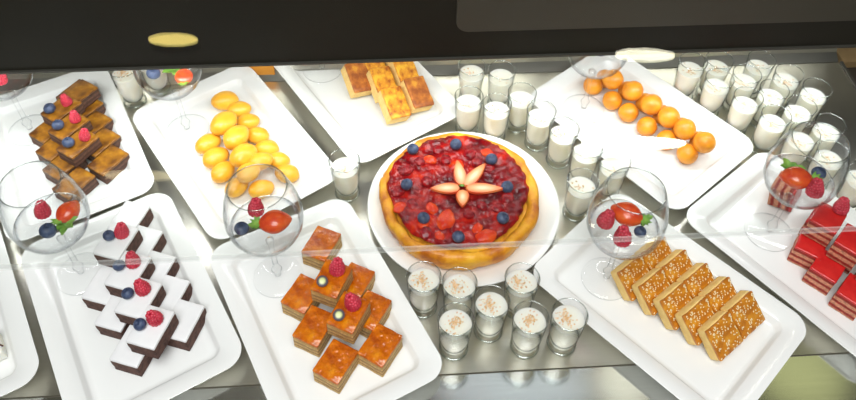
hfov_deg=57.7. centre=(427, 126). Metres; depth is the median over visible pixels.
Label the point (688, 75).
shot glass
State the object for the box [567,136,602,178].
shot glass
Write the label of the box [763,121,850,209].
bowl
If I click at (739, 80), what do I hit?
shot glass
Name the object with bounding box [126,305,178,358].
chocolate cake
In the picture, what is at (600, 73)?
doughball
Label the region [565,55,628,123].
goblet
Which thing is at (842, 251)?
cake
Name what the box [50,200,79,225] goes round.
strawberry
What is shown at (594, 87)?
doughball
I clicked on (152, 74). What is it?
blueberry
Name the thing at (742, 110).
shot glass
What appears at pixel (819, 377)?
trim
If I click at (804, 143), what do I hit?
shot glass
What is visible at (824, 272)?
cake
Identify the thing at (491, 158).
blueberry
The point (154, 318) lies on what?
raspberry
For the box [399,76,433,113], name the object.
cake
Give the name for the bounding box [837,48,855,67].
wooden board
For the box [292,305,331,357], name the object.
cake
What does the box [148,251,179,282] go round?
chocolate cake
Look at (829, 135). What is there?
shot glass
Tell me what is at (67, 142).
blueberry
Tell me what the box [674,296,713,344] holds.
cake
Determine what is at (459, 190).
tart
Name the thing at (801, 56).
wall
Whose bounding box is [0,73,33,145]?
goblet
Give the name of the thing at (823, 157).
shot glass
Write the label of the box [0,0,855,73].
beam
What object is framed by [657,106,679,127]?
doughball
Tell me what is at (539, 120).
shot glass
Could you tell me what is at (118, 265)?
blueberry
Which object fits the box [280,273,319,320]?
cake
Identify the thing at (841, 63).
trim
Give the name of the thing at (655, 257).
cake
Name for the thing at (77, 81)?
brownie
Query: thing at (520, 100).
shot glass
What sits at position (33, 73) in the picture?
bowl
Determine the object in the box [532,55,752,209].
serving platter
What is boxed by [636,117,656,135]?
doughball
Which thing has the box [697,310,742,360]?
cake
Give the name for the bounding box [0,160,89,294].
goblet
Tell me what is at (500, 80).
shot glass
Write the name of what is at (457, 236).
blueberry
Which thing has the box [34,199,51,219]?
raspberry
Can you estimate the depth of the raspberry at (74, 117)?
1.25 m
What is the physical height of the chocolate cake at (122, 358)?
0.030 m
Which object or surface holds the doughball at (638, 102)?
on the serving platter at (684, 184)
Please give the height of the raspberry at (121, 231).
0.024 m
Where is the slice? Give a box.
[0,333,6,361]
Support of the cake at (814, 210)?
on the serving platter at (737, 208)
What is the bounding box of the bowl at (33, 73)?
[0,73,33,100]
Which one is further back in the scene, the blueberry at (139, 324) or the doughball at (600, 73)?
the doughball at (600, 73)
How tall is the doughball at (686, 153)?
0.034 m
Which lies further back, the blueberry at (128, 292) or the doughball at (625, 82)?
the doughball at (625, 82)
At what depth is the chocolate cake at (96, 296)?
1.07 m
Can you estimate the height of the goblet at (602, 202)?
0.210 m
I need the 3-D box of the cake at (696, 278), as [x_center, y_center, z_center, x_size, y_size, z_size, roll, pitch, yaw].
[0.380,0.224,1.093,0.051,0.046,0.048,-30,55,-25]
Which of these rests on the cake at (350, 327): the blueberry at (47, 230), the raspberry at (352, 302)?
the raspberry at (352, 302)
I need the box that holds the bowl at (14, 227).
[0,161,89,254]
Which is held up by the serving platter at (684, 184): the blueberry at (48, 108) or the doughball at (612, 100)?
the doughball at (612, 100)
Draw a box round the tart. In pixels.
[379,132,538,269]
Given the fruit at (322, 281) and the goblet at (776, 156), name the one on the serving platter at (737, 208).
the goblet at (776, 156)
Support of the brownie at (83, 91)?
on the brownie at (98, 106)
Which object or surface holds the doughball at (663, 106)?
on the serving platter at (684, 184)
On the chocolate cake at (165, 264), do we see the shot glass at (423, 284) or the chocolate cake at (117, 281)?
the chocolate cake at (117, 281)
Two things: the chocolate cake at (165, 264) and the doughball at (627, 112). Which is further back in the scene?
the doughball at (627, 112)
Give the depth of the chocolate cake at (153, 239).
1.13 m
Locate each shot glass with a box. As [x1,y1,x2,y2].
[108,70,146,108]
[142,69,168,95]
[329,149,359,200]
[407,261,440,318]
[438,309,473,356]
[443,268,476,313]
[455,86,483,131]
[458,60,485,97]
[474,287,509,342]
[482,99,511,139]
[488,67,515,103]
[504,263,539,313]
[508,82,536,132]
[510,300,548,358]
[525,101,555,151]
[547,118,579,168]
[548,299,587,355]
[563,168,598,221]
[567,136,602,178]
[595,150,630,200]
[674,55,707,95]
[698,55,733,92]
[699,68,733,112]
[725,65,760,105]
[726,86,763,133]
[742,52,775,97]
[749,79,789,127]
[751,105,791,153]
[769,66,803,112]
[778,95,815,144]
[779,121,820,164]
[795,77,831,121]
[807,143,849,185]
[808,115,846,157]
[836,163,855,207]
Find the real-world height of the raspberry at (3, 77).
0.028 m
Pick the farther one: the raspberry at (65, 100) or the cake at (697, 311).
the raspberry at (65, 100)
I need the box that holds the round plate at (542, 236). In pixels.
[368,132,559,286]
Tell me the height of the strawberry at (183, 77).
0.020 m
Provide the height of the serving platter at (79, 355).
0.025 m
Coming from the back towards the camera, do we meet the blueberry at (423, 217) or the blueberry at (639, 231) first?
the blueberry at (423, 217)
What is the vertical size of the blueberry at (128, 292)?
0.016 m
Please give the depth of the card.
1.40 m
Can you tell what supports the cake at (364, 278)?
on the serving platter at (252, 292)
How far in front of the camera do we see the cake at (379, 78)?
1.34 m
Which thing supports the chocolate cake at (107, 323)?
on the serving platter at (79, 355)
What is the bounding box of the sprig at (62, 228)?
[56,216,77,234]
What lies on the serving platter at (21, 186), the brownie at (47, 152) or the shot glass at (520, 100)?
the brownie at (47, 152)
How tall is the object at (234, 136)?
0.033 m
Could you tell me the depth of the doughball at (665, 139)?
1.28 m
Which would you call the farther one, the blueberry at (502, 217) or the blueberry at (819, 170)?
the blueberry at (502, 217)
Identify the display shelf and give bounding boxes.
[0,63,855,399]
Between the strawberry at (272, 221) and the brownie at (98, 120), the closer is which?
the strawberry at (272, 221)
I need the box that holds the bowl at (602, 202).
[586,167,668,260]
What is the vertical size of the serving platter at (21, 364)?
0.025 m
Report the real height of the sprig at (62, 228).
0.010 m
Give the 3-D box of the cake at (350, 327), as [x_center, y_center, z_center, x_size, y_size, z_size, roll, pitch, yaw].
[-0.104,0.252,1.025,0.040,0.032,0.052,19,50,15]
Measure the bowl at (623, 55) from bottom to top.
0.117 m
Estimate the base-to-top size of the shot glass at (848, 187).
0.081 m
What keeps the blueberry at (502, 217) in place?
on the tart
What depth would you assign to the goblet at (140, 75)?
1.21 m
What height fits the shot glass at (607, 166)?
0.081 m
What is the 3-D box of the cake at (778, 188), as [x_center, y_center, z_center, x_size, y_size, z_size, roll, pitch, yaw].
[0.558,0.101,1.211,0.043,0.044,0.045,31,54,24]
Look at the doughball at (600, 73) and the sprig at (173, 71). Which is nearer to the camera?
the sprig at (173, 71)
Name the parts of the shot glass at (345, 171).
glass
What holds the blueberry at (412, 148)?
on the tart
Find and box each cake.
[81,265,112,311]
[93,222,142,267]
[94,295,129,339]
[104,251,155,297]
[107,201,153,229]
[109,325,152,376]
[114,277,166,324]
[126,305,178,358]
[135,226,166,255]
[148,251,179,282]
[159,275,191,310]
[167,299,206,350]
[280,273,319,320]
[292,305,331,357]
[301,225,341,269]
[310,259,352,307]
[312,339,357,393]
[326,291,370,344]
[341,63,370,97]
[347,262,375,296]
[357,323,402,377]
[359,290,391,337]
[365,62,384,70]
[366,66,396,103]
[376,86,411,124]
[388,62,418,85]
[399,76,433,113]
[610,255,648,300]
[631,268,669,314]
[634,236,671,270]
[652,282,691,329]
[654,249,692,284]
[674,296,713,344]
[676,263,713,298]
[697,276,736,313]
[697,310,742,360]
[720,290,764,338]
[768,171,801,211]
[787,227,825,269]
[798,204,818,234]
[802,202,846,246]
[802,249,845,294]
[826,223,855,269]
[828,273,855,320]
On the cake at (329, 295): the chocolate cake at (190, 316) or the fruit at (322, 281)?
the fruit at (322, 281)
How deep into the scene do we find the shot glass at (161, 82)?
1.36 m
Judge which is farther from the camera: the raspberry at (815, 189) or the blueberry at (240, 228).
the raspberry at (815, 189)
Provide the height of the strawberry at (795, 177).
0.026 m
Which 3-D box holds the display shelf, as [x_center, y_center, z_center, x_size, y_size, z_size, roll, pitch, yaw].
[-0.277,0.132,1.213,2.140,0.004,0.571,-2,48,-3]
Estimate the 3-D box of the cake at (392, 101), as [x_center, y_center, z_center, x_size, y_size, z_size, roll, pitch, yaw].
[-0.058,-0.036,1.316,0.044,0.053,0.064,-17,50,-16]
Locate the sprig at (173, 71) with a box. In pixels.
[162,69,178,74]
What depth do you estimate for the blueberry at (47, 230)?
1.00 m
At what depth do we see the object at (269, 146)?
1.26 m
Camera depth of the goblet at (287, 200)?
1.02 m
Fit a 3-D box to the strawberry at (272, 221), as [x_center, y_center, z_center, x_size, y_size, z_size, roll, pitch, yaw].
[-0.205,0.126,1.016,0.056,0.025,0.035,-10,48,-10]
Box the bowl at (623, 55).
[568,55,628,79]
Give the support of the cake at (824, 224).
on the cake at (804, 251)
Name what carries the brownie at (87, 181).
on the serving platter at (21, 186)
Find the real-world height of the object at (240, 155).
0.033 m
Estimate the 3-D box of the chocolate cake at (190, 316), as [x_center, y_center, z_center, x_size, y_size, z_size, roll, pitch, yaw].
[-0.330,0.269,1.051,0.040,0.030,0.056,12,48,10]
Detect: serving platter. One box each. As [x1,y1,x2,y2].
[0,71,153,240]
[0,230,38,396]
[21,193,241,399]
[133,67,332,238]
[210,199,441,399]
[274,61,455,162]
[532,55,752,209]
[533,194,805,399]
[687,153,855,356]
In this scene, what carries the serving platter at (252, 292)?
on the display shelf
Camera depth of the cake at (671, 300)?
1.06 m
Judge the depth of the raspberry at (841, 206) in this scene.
1.11 m
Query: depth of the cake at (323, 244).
1.12 m
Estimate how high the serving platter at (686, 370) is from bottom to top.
0.025 m
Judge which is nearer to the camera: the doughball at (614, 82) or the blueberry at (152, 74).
the blueberry at (152, 74)
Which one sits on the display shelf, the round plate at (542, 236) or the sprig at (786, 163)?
the round plate at (542, 236)
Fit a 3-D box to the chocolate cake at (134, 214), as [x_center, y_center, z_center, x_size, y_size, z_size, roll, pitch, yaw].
[-0.445,0.145,1.163,0.040,0.030,0.056,12,48,10]
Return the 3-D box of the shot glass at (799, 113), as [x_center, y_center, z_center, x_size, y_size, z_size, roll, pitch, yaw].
[0.611,-0.008,1.300,0.048,0.081,0.048,31,54,24]
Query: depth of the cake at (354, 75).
1.34 m
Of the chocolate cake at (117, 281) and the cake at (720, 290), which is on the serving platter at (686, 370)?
the cake at (720, 290)
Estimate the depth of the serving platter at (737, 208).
1.18 m
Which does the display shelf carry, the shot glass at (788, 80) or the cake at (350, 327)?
the shot glass at (788, 80)
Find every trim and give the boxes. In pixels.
[12,354,855,399]
[839,61,855,89]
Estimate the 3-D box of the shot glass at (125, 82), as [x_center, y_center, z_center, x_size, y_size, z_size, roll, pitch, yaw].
[-0.515,-0.072,1.337,0.048,0.081,0.048,-6,48,-7]
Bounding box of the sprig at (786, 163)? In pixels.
[780,158,805,169]
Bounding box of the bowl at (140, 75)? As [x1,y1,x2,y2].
[133,71,201,100]
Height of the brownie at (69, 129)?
0.024 m
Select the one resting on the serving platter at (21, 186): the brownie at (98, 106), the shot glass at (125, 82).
the brownie at (98, 106)
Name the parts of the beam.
edge trim, metal panel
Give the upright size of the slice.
0.024 m
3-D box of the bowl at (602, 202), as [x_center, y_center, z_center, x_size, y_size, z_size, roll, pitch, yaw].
[0.260,0.119,1.015,0.103,0.117,0.103,-12,49,-12]
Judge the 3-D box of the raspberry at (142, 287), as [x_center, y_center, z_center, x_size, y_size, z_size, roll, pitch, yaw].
[-0.378,0.212,1.026,0.021,0.024,0.020,21,51,17]
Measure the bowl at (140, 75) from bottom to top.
0.117 m
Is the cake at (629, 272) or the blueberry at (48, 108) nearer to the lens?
the cake at (629, 272)
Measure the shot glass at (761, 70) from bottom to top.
0.081 m
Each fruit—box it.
[316,275,327,286]
[333,309,344,320]
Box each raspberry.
[0,74,7,85]
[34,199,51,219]
[59,93,72,106]
[69,110,80,123]
[78,128,90,141]
[114,221,129,239]
[125,250,140,268]
[133,278,150,296]
[145,309,163,326]
[247,197,264,217]
[329,256,344,276]
[344,292,361,311]
[596,209,614,229]
[613,225,631,247]
[805,177,824,198]
[832,196,849,214]
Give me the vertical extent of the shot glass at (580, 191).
0.081 m
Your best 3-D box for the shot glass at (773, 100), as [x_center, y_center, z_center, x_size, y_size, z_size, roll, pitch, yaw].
[0.578,-0.036,1.325,0.048,0.081,0.048,-2,48,-3]
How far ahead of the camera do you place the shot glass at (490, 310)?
1.03 m
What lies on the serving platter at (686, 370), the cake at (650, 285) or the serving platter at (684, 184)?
the cake at (650, 285)
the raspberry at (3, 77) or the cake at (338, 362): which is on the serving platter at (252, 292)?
the cake at (338, 362)
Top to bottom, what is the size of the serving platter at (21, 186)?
0.025 m
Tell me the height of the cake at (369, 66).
0.053 m
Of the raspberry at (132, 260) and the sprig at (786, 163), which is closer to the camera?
the raspberry at (132, 260)
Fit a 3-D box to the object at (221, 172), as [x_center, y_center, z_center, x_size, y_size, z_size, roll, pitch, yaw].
[-0.325,0.073,1.232,0.032,0.029,0.043,29,53,23]
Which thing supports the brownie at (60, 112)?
on the brownie at (39, 136)
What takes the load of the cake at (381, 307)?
on the serving platter at (252, 292)
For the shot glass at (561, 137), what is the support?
on the display shelf
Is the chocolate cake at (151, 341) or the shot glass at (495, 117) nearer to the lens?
the chocolate cake at (151, 341)
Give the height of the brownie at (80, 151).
0.024 m
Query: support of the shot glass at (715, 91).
on the display shelf
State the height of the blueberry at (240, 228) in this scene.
0.018 m
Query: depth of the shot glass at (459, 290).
1.05 m
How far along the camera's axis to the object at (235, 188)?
1.20 m
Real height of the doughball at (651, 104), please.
0.035 m
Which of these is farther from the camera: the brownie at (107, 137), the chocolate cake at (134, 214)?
the brownie at (107, 137)
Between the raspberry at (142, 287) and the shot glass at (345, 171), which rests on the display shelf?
the shot glass at (345, 171)
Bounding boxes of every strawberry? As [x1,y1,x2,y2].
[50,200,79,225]
[175,69,192,85]
[249,210,291,233]
[610,202,651,226]
[779,166,822,188]
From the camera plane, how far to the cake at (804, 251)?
1.13 m
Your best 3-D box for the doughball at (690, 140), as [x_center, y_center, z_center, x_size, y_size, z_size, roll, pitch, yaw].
[0.451,0.025,1.287,0.034,0.033,0.034,-11,49,-11]
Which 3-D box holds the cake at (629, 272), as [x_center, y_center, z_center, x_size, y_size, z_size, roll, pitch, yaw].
[0.290,0.214,1.101,0.051,0.046,0.048,-30,55,-25]
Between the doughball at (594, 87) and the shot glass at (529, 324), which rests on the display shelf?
the shot glass at (529, 324)
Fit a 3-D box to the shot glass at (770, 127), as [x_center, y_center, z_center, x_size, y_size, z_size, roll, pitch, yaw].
[0.563,0.008,1.284,0.048,0.081,0.048,-10,48,-10]
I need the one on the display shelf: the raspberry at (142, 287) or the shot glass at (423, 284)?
the shot glass at (423, 284)
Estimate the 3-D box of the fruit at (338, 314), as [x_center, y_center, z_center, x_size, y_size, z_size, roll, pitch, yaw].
[-0.115,0.244,1.003,0.016,0.010,0.015,-6,48,-7]
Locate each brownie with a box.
[28,122,51,146]
[35,139,59,164]
[40,95,84,126]
[42,156,87,184]
[47,114,92,144]
[52,166,98,202]
[55,79,80,99]
[56,128,101,166]
[57,79,100,108]
[82,100,105,117]
[87,111,113,133]
[87,127,121,161]
[87,145,129,183]
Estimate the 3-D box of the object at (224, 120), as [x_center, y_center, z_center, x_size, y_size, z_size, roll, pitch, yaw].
[-0.335,-0.005,1.273,0.037,0.033,0.052,26,52,21]
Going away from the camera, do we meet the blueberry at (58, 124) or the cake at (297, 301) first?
the cake at (297, 301)
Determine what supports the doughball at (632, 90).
on the doughball at (625, 82)
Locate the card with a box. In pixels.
[250,66,274,74]
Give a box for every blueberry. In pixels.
[39,223,56,238]
[43,103,55,113]
[52,119,63,129]
[62,137,74,147]
[102,230,114,240]
[112,260,124,270]
[121,287,133,298]
[133,318,145,330]
[146,69,160,78]
[234,221,248,234]
[401,179,412,189]
[407,143,418,153]
[417,212,429,223]
[450,138,461,149]
[452,231,464,242]
[485,153,496,164]
[497,212,508,223]
[501,181,512,192]
[634,226,646,237]
[811,166,826,178]
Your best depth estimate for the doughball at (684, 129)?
1.26 m
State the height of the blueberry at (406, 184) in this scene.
0.018 m
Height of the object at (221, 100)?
0.031 m
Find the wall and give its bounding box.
[0,48,837,90]
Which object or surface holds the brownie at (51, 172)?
on the serving platter at (21, 186)
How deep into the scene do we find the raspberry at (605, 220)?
1.02 m
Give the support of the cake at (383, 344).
on the serving platter at (252, 292)
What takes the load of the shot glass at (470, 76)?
on the display shelf
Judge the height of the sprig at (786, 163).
0.011 m
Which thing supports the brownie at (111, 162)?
on the serving platter at (21, 186)
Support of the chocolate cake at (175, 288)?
on the serving platter at (79, 355)
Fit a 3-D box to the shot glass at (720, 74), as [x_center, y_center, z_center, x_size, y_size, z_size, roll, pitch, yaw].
[0.504,-0.089,1.372,0.048,0.081,0.048,3,48,2]
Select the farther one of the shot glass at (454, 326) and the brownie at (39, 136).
the brownie at (39, 136)
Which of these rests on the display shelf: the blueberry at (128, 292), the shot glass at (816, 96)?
the shot glass at (816, 96)
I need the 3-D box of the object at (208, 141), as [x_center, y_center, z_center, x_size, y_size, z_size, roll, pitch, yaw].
[-0.359,0.028,1.271,0.046,0.030,0.033,-35,57,-29]
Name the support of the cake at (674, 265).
on the serving platter at (686, 370)
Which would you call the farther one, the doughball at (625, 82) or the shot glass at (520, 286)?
the doughball at (625, 82)
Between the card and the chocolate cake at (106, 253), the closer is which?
the chocolate cake at (106, 253)
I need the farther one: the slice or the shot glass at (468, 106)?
the shot glass at (468, 106)
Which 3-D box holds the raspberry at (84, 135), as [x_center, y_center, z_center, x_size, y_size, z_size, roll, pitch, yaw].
[-0.543,0.013,1.225,0.018,0.022,0.018,-12,49,-12]
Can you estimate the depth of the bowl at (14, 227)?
1.02 m
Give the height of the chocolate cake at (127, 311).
0.030 m
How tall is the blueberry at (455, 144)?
0.018 m
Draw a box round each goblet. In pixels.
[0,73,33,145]
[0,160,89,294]
[133,68,208,145]
[222,164,303,297]
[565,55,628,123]
[582,167,668,300]
[747,121,850,251]
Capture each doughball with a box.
[583,76,602,94]
[596,69,608,87]
[602,69,623,89]
[602,91,621,109]
[618,81,628,99]
[618,103,638,121]
[622,81,643,100]
[635,93,648,111]
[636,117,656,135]
[640,94,662,114]
[653,105,667,123]
[656,130,676,149]
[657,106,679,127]
[673,119,695,139]
[676,143,697,163]
[689,131,701,144]
[693,132,715,152]
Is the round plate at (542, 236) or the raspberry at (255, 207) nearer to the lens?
the raspberry at (255, 207)
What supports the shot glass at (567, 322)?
on the display shelf
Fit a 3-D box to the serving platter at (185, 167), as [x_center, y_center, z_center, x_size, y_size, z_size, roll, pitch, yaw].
[-0.321,0.037,1.280,0.222,0.025,0.329,-28,54,-24]
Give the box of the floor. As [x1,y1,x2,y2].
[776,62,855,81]
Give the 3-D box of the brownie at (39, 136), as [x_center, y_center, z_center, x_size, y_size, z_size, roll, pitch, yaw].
[-0.624,0.011,1.287,0.038,0.024,0.055,24,52,20]
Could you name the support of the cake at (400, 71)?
on the serving platter at (358, 124)
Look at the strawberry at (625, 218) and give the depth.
1.02 m
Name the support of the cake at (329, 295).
on the cake at (364, 278)
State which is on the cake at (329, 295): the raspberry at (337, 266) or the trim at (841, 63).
the raspberry at (337, 266)
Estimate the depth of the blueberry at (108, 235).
1.08 m
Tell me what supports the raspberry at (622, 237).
on the goblet at (602, 202)
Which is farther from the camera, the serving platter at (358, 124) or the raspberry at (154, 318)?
the serving platter at (358, 124)
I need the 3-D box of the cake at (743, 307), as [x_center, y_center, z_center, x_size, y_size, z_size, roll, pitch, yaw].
[0.431,0.257,1.064,0.051,0.046,0.048,-30,55,-25]

